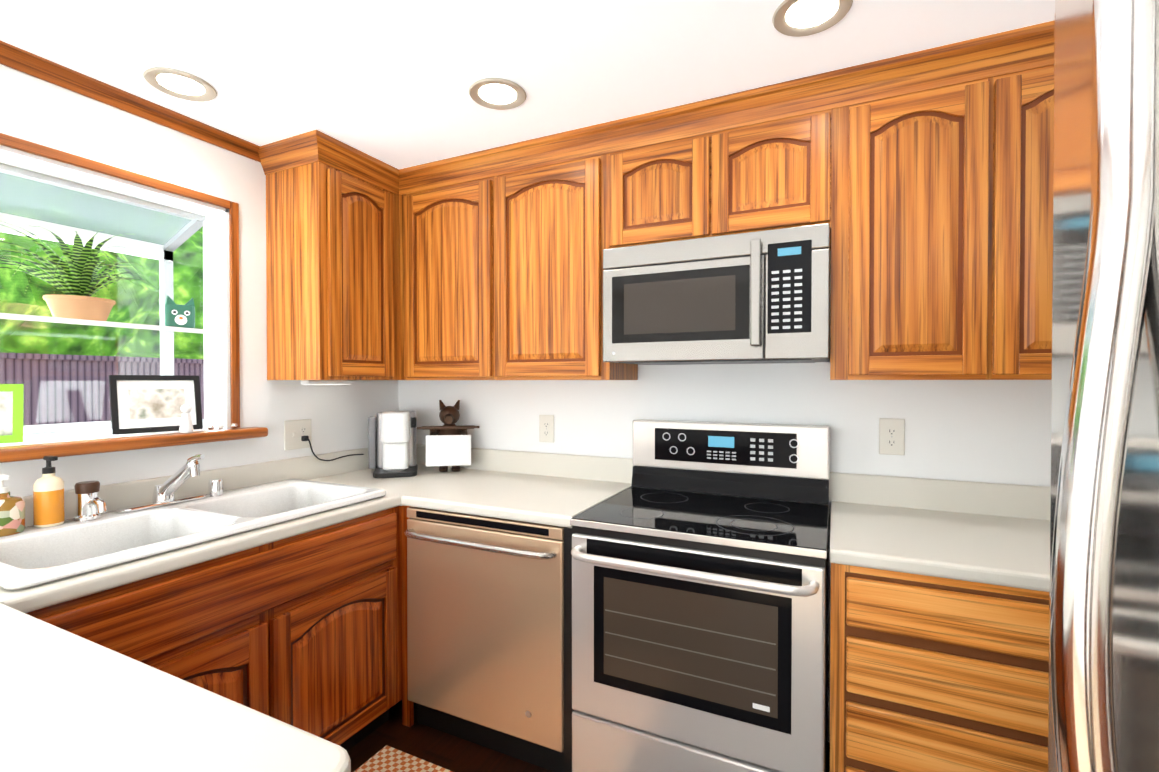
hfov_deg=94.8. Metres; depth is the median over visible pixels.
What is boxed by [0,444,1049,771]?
countertop
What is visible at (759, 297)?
over-the-range microwave
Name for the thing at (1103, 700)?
refrigerator
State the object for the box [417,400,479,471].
pig figurine
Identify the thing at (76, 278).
plant
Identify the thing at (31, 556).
sink
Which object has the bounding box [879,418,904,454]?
electrical outlet
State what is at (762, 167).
upper cabinet
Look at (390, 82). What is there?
ceiling
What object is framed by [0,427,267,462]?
windowsill
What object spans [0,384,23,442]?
picture frame
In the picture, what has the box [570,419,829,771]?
range
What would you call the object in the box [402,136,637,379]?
upper cabinet
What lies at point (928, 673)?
base cabinet
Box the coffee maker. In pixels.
[368,411,417,477]
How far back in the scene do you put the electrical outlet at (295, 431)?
2.36 m
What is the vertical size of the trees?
6.416 m
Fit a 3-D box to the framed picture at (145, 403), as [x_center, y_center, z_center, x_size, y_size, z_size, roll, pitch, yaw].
[-1.560,0.064,1.962,0.120,0.207,0.272,0,1,26]
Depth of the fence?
4.16 m
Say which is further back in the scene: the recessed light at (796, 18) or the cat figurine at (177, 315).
the cat figurine at (177, 315)
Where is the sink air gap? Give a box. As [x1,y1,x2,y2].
[208,478,223,495]
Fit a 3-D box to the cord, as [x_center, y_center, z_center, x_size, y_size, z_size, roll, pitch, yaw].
[-1.148,0.287,2.494,0.043,0.129,0.294,0,1,34]
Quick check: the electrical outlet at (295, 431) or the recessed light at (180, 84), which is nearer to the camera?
the recessed light at (180, 84)
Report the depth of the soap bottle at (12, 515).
1.44 m
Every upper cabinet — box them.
[261,148,401,379]
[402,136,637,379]
[610,88,837,247]
[830,44,1053,379]
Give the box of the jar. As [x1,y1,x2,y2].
[74,481,107,521]
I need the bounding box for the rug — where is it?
[354,745,452,771]
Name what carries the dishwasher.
on the floor
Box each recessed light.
[143,67,216,101]
[469,78,526,109]
[772,0,852,36]
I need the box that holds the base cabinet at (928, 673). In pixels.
[830,563,1048,771]
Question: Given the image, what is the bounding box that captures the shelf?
[0,313,214,334]
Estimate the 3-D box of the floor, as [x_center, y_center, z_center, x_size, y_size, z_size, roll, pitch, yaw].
[-0.509,1.388,0.318,3.440,0.060,4.600,0,1,26]
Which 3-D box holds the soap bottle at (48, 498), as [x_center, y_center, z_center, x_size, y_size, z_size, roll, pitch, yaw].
[-1.535,0.302,1.542,0.066,0.200,0.064,0,1,26]
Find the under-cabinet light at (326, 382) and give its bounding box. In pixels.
[301,380,352,384]
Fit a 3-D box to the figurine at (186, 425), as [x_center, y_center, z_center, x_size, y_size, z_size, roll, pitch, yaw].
[-1.424,0.117,1.929,0.044,0.103,0.044,0,1,26]
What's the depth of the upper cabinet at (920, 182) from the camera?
1.55 m
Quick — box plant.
[0,224,171,320]
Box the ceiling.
[0,0,1054,168]
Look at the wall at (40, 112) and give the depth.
2.02 m
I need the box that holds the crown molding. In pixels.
[0,41,260,162]
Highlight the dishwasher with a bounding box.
[404,507,573,771]
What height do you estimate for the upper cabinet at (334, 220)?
0.888 m
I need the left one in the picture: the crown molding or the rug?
the crown molding
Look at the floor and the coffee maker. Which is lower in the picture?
the floor
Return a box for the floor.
[347,700,829,771]
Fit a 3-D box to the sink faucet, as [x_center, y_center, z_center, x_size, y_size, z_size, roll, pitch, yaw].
[-1.334,0.311,1.764,0.213,0.177,0.260,0,1,26]
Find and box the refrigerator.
[1048,0,1158,771]
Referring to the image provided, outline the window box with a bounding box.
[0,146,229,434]
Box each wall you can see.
[0,64,398,496]
[399,250,1050,741]
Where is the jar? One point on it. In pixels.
(91, 504)
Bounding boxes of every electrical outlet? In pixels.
[284,419,310,450]
[539,415,553,442]
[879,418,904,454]
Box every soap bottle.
[0,475,24,536]
[33,456,64,527]
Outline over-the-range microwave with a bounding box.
[603,223,829,364]
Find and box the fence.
[0,352,203,425]
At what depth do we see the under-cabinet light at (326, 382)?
2.38 m
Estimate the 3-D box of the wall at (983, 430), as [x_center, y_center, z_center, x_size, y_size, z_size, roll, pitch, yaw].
[0.455,0.177,2.311,3.440,2.320,0.150,0,1,26]
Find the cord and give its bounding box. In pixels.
[301,436,363,460]
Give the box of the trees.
[0,226,203,358]
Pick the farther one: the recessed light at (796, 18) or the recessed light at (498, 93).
the recessed light at (498, 93)
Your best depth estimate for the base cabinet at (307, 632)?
1.86 m
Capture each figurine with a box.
[165,296,194,328]
[179,404,193,432]
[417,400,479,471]
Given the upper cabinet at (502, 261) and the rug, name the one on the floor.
the rug
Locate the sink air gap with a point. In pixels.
(215, 487)
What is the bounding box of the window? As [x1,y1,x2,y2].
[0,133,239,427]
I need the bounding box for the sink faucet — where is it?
[116,454,205,512]
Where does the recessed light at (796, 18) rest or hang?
in the ceiling
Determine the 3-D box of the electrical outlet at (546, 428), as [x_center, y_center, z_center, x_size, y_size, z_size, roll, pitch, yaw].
[-0.156,0.201,2.516,0.080,0.130,0.008,0,1,26]
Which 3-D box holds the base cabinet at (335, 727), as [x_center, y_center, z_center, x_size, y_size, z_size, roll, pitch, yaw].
[-0.871,0.918,0.618,1.025,0.872,0.694,0,1,26]
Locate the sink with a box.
[0,479,385,590]
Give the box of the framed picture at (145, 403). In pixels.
[109,375,202,434]

